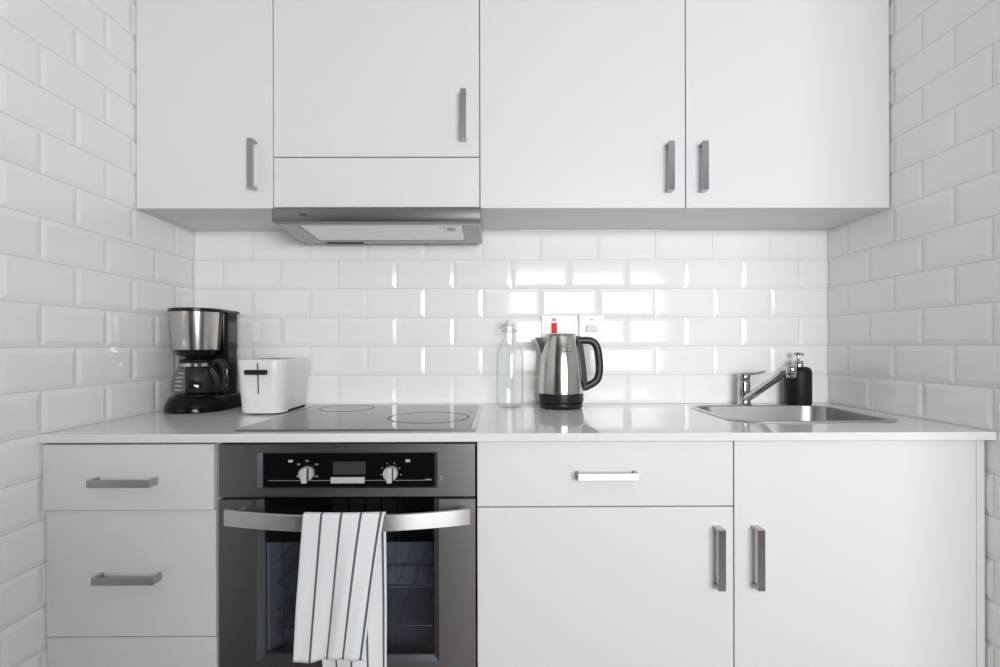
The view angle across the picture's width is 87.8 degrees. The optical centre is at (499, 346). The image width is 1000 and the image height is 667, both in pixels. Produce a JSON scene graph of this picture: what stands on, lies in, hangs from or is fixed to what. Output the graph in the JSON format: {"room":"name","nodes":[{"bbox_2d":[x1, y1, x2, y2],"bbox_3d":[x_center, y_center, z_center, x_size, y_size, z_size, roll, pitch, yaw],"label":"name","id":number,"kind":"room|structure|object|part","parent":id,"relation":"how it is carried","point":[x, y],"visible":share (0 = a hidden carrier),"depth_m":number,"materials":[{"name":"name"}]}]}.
{"room":"kitchen","nodes":[
{"label":"kitchen","id":0,"kind":"room"},
{"bbox_2d":[0,0,193,666],"bbox_3d":[-1.116,-0.197,0.997,0.124,2.600,1.600,0,0,0],"label":"wall","id":1,"kind":"structure","parent":0,"point":[90,278],"depth_m":1.26,"materials":[{"name":"white tile"}]},
{"bbox_2d":[194,230,827,662],"bbox_3d":[0.042,-0.200,1.864,2.200,2.600,0.124,0,0,0],"label":"wall","id":2,"kind":"structure","parent":0,"point":[685,312],"depth_m":1.80,"materials":[{"name":"white tile"}]},
{"bbox_2d":[193,230,194,306],"bbox_3d":[-1.060,-0.197,1.799,0.006,2.600,0.006,0,0,0],"label":"trim","id":3,"kind":"structure","parent":2,"relation":"attached to","point":[193,230],"depth_m":1.80,"materials":[{"name":"white tile"}]},
{"bbox_2d":[136,0,282,229],"bbox_3d":[-0.858,-0.759,1.636,0.398,0.718,0.322,0,0,0],"label":"upper cabinet","id":4,"kind":"object","parent":2,"relation":"attached to","point":[205,68],"visible":0.94,"depth_m":1.51,"materials":[{"name":"white"}]},
{"bbox_3d":[-0.711,-0.523,1.493,0.017,0.140,0.033,0,0,0],"label":"handle","id":5,"kind":"part","parent":4,"relation":"part of","materials":[{"name":"silver metal"}]},
{"bbox_2d":[274,0,482,229],"bbox_3d":[-0.359,-0.760,1.638,0.600,0.717,0.322,0,0,0],"label":"upper cabinet","id":6,"kind":"object","parent":2,"relation":"attached to","point":[377,102],"visible":0.91,"depth_m":1.51,"materials":[{"name":"white"}]},
{"bbox_3d":[-0.358,-0.835,1.520,0.597,0.568,0.018,0,0,0],"label":"door","id":7,"kind":"part","parent":6,"relation":"part of","materials":[{"name":"white paint"}]},
{"bbox_2d":[272,208,481,243],"bbox_3d":[-0.358,-0.372,1.627,0.600,0.054,0.257,0,0,0],"label":"range hood","id":8,"kind":"object","parent":6,"relation":"attached to","point":[308,225],"visible":1,"depth_m":1.52,"materials":[{"name":"silver metal"}]},
{"bbox_3d":[-0.104,-0.664,1.495,0.017,0.140,0.033,0,0,0],"label":"handle","id":9,"kind":"part","parent":6,"relation":"part of","materials":[{"name":"silver metal"}]},
{"bbox_2d":[541,315,577,337],"bbox_3d":[0.207,-0.064,1.796,0.127,0.087,0.013,0,0,0],"label":"switch","id":10,"kind":"object","parent":2,"relation":"attached to","point":[549,323],"visible":0.7,"depth_m":1.79,"materials":[{"name":"white plastic"}]},
{"bbox_2d":[480,0,684,229],"bbox_3d":[0.241,-0.761,1.641,0.600,0.718,0.322,0,0,0],"label":"upper cabinet","id":11,"kind":"object","parent":2,"relation":"attached to","point":[582,102],"visible":1,"depth_m":1.51,"materials":[{"name":"white"}]},
{"bbox_3d":[0.492,-0.517,1.498,0.017,0.140,0.033,0,0,0],"label":"handle","id":12,"kind":"part","parent":11,"relation":"part of","materials":[{"name":"silver metal"}]},
{"bbox_2d":[579,315,603,339],"bbox_3d":[0.318,-0.064,1.796,0.087,0.087,0.015,0,0,0],"label":"wall socket","id":13,"kind":"object","parent":2,"relation":"attached to","point":[592,326],"visible":0.95,"depth_m":1.79,"materials":[{"name":"white plastic"}]},
{"bbox_2d":[656,0,888,229],"bbox_3d":[0.840,-0.763,1.644,0.598,0.718,0.322,0,0,0],"label":"upper cabinet","id":14,"kind":"object","parent":2,"relation":"attached to","point":[787,101],"visible":0.98,"depth_m":1.52,"materials":[{"name":"white"}]},
{"bbox_3d":[0.589,-0.517,1.498,0.017,0.140,0.033,0,0,0],"label":"handle","id":15,"kind":"part","parent":14,"relation":"part of","materials":[{"name":"silver metal"}]},
{"bbox_2d":[827,229,828,402],"bbox_3d":[1.143,-0.202,1.809,0.006,2.600,0.006,0,0,0],"label":"trim","id":16,"kind":"structure","parent":2,"relation":"attached to","point":[827,229],"depth_m":1.81,"materials":[{"name":"white tile"}]},
{"bbox_2d":[828,0,999,666],"bbox_3d":[1.206,-0.203,1.107,0.124,2.600,1.400,0,0,0],"label":"wall","id":17,"kind":"structure","parent":0,"point":[914,290],"depth_m":1.36,"materials":[{"name":"white tile"}]},
{"bbox_3d":[0.403,1.149,-0.046,5.600,0.100,3.940,0,0,0],"label":"floor","id":18,"kind":"structure","parent":0,"visible":0},
{"bbox_2d":[43,443,222,666],"bbox_3d":[-0.855,0.612,1.480,0.396,0.780,0.634,0,0,0],"label":"drawer unit","id":19,"kind":"object","parent":18,"relation":"on","point":[132,529],"visible":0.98,"depth_m":1.20,"materials":[{"name":"white laminate"}]},
{"bbox_3d":[-0.856,0.309,1.179,0.140,0.017,0.033,0,0,0],"label":"handle","id":20,"kind":"part","parent":19,"relation":"part of","materials":[{"name":"silver metal"}]},
{"bbox_3d":[-0.852,0.532,1.188,0.140,0.017,0.033,0,0,0],"label":"handle","id":21,"kind":"part","parent":19,"relation":"part of","materials":[{"name":"silver metal"}]},
{"bbox_3d":[-0.855,0.302,1.204,0.392,0.151,0.018,0,0,0],"label":"drawer","id":22,"kind":"part","parent":19,"relation":"part of","materials":[{"name":"white paint"}]},
{"bbox_3d":[-0.855,0.527,1.214,0.392,0.293,0.018,0,0,0],"label":"drawer","id":23,"kind":"part","parent":19,"relation":"part of","materials":[{"name":"white laminate"}]},
{"bbox_3d":[-0.854,0.838,1.216,0.392,0.324,0.018,0,0,0],"label":"drawer","id":24,"kind":"part","parent":19,"relation":"part of","materials":[{"name":"white laminate"}]},
{"bbox_2d":[477,441,732,666],"bbox_3d":[0.247,0.610,1.493,0.600,0.780,0.616,0,0,0],"label":"base cabinet","id":25,"kind":"object","parent":18,"relation":"on","point":[590,553],"visible":0.92,"depth_m":1.22,"materials":[{"name":"white"}]},
{"bbox_2d":[39,403,995,442],"bbox_3d":[0.044,0.210,1.497,2.198,0.020,0.610,0,0,0],"label":"countertop","id":26,"kind":"structure","parent":25,"relation":"on","point":[638,421],"depth_m":1.23,"materials":[{"name":"white stone"}]},
{"bbox_2d":[163,307,241,413],"bbox_3d":[-0.946,0.042,1.652,0.205,0.319,0.213,0,0,0],"label":"coffee maker","id":27,"kind":"object","parent":26,"relation":"on","point":[206,337],"visible":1,"depth_m":1.61,"materials":[{"name":"black plastic"}]},
{"bbox_3d":[-0.953,0.042,1.636,0.100,0.019,0.100,0,0,0],"label":"carafe lid","id":28,"kind":"part","parent":27,"relation":"part of","materials":[{"name":"black plastic"}]},
{"bbox_3d":[-0.954,0.152,1.640,0.124,0.004,0.124,0,0,-19],"label":"hot plate","id":29,"kind":"part","parent":27,"relation":"part of","materials":[{"name":"black plastic"}]},
{"bbox_3d":[-0.954,-0.112,1.659,0.160,0.010,0.198,0,0,0],"label":"lid","id":30,"kind":"part","parent":27,"relation":"part of","materials":[{"name":"black plastic"}]},
{"bbox_3d":[-0.876,0.089,1.624,0.066,0.108,0.013,0,0,9],"label":"carafe handle","id":31,"kind":"part","parent":27,"relation":"part of","materials":[{"name":"black plastic"}]},
{"bbox_2d":[238,358,308,413],"bbox_3d":[-0.703,0.120,1.621,0.147,0.163,0.263,0,0,0],"label":"toaster","id":32,"kind":"object","parent":26,"relation":"on","point":[267,385],"visible":1,"depth_m":1.52,"materials":[{"name":"white plastic"}]},
{"bbox_3d":[-0.702,0.075,1.496,0.064,0.014,0.013,0,0,0],"label":"lever","id":33,"kind":"part","parent":32,"relation":"part of","materials":[{"name":"black plastic"}]},
{"bbox_2d":[219,442,477,666],"bbox_3d":[-0.355,0.523,1.433,0.596,0.590,0.636,0,0,0],"label":"oven","id":34,"kind":"object","parent":26,"relation":"attached to","point":[426,491],"visible":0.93,"depth_m":1.21,"materials":[{"name":"grey metal"}]},
{"bbox_3d":[-0.598,0.383,1.184,0.016,0.024,0.046,0,0,0],"label":"post","id":35,"kind":"part","parent":34,"relation":"part of","materials":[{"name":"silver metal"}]},
{"bbox_3d":[-0.544,0.584,1.425,0.002,0.295,0.310,0,0,0],"label":"rail","id":36,"kind":"part","parent":34,"relation":"part of","materials":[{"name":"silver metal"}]},
{"bbox_3d":[-0.449,0.296,1.204,0.034,0.034,0.012,0,0,0],"label":"knob","id":37,"kind":"part","parent":34,"relation":"part of","materials":[{"name":"silver metal"}]},
{"bbox_2d":[293,512,386,666],"bbox_3d":[-0.343,0.569,1.122,0.192,0.420,0.046,0,0,0],"label":"tea towel","id":38,"kind":"object","parent":34,"relation":"hanging from","point":[341,612],"visible":1,"depth_m":1.11,"materials":[{"name":"fabric"}]},
{"bbox_3d":[-0.341,0.383,1.142,0.550,0.036,0.054,0,0,0],"label":"handle","id":39,"kind":"part","parent":34,"relation":"part of","materials":[{"name":"silver metal"}]},
{"bbox_3d":[-0.355,0.289,1.218,0.596,0.124,0.021,0,0,0],"label":"control panel","id":40,"kind":"part","parent":34,"relation":"part of","materials":[{"name":"silver metal"}]},
{"bbox_3d":[-0.351,0.539,1.219,0.396,0.364,0.004,0,0,0],"label":"glass","id":41,"kind":"part","parent":34,"relation":"part of","materials":[{"name":"black glass"}]},
{"bbox_3d":[-0.254,0.296,1.205,0.034,0.034,0.012,0,0,0],"label":"knob","id":42,"kind":"part","parent":34,"relation":"part of","materials":[{"name":"silver metal"}]},
{"bbox_2d":[234,404,481,430],"bbox_3d":[-0.343,0.198,1.484,0.569,0.005,0.515,0,0,0],"label":"cooktop","id":43,"kind":"object","parent":26,"relation":"in","point":[312,417],"visible":1,"depth_m":1.38,"materials":[{"name":"glass"}]},
{"bbox_3d":[-0.626,0.199,1.484,0.003,0.005,0.512,0,0,0],"label":"trim","id":44,"kind":"part","parent":43,"relation":"part of","materials":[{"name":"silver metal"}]},
{"bbox_3d":[-0.342,0.199,1.228,0.568,0.004,0.003,0,0,0],"label":"trim","id":45,"kind":"part","parent":43,"relation":"part of","materials":[{"name":"silver metal"}]},
{"bbox_3d":[-0.064,0.198,1.487,0.011,0.005,0.512,0,0,0],"label":"trim","id":46,"kind":"part","parent":43,"relation":"part of","materials":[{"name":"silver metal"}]},
{"bbox_2d":[496,319,522,407],"bbox_3d":[0.034,0.055,1.716,0.090,0.288,0.090,0,0,0],"label":"bottle","id":47,"kind":"object","parent":26,"relation":"on","point":[509,322],"visible":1,"depth_m":1.71,"materials":[{"name":"clear glass"}]},
{"bbox_2d":[535,333,602,409],"bbox_3d":[0.220,0.079,1.674,0.198,0.241,0.145,0,0,28],"label":"electric kettle","id":48,"kind":"object","parent":26,"relation":"on","point":[563,372],"visible":1,"depth_m":1.63,"materials":[{"name":"silver metal"}]},
{"bbox_3d":[0.136,0.001,1.685,0.043,0.062,0.060,0,0,0],"label":"spout","id":49,"kind":"part","parent":48,"relation":"part of","materials":[{"name":"silver metal"}]},
{"bbox_3d":[0.198,-0.038,1.685,0.095,0.006,0.095,0,0,0],"label":"lid","id":50,"kind":"part","parent":48,"relation":"part of","materials":[{"name":"silver metal"}]},
{"bbox_3d":[0.294,0.057,1.685,0.082,0.175,0.023,0,0,0],"label":"handle","id":51,"kind":"part","parent":48,"relation":"part of","materials":[{"name":"black plastic"}]},
{"bbox_2d":[736,365,796,404],"bbox_3d":[0.847,0.127,1.660,0.092,0.142,0.236,0,0,0],"label":"faucet","id":52,"kind":"object","parent":26,"relation":"on","point":[744,395],"visible":0.98,"depth_m":1.70,"materials":[{"name":"silver metal"}]},
{"bbox_3d":[0.850,0.091,1.753,0.085,0.017,0.036,0,0,0],"label":"lever","id":53,"kind":"part","parent":52,"relation":"part of","materials":[{"name":"silver metal"}]},
{"bbox_3d":[0.850,0.123,1.655,0.030,0.126,0.194,0,0,-14],"label":"spout","id":54,"kind":"part","parent":52,"relation":"part of","materials":[{"name":"silver metal"}]},
{"bbox_2d":[691,405,897,422],"bbox_3d":[0.840,0.273,1.532,0.456,0.158,0.380,0,0,0],"label":"sink","id":55,"kind":"object","parent":26,"relation":"in","point":[742,413],"visible":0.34,"depth_m":1.70,"materials":[{"name":"silver metal"}]},
{"bbox_2d":[784,352,811,404],"bbox_3d":[1.006,0.109,1.750,0.082,0.177,0.082,0,0,0],"label":"soap dispenser","id":56,"kind":"object","parent":26,"relation":"on","point":[798,390],"visible":0.9,"depth_m":1.72,"materials":[{"name":"black plastic"}]},
{"bbox_3d":[0.248,0.299,1.227,0.600,0.152,0.018,0,0,0],"label":"drawer","id":57,"kind":"part","parent":25,"relation":"part of","materials":[{"name":"white paint"}]},
{"bbox_3d":[0.249,0.300,1.202,0.140,0.017,0.033,0,0,0],"label":"handle","id":58,"kind":"part","parent":25,"relation":"part of","materials":[{"name":"silver metal"}]},
{"bbox_3d":[0.509,0.491,1.203,0.017,0.140,0.033,0,0,0],"label":"handle","id":59,"kind":"part","parent":25,"relation":"part of","materials":[{"name":"silver metal"}]},
{"bbox_2d":[732,440,984,666],"bbox_3d":[0.844,0.609,1.496,0.595,0.780,0.616,0,0,0],"label":"base cabinet","id":60,"kind":"object","parent":18,"relation":"on","point":[846,553],"visible":0.81,"depth_m":1.22,"materials":[{"name":"white"}]},
{"bbox_3d":[0.599,0.490,1.203,0.017,0.140,0.033,0,0,0],"label":"handle","id":61,"kind":"part","parent":60,"relation":"part of","materials":[{"name":"silver metal"}]}
]}

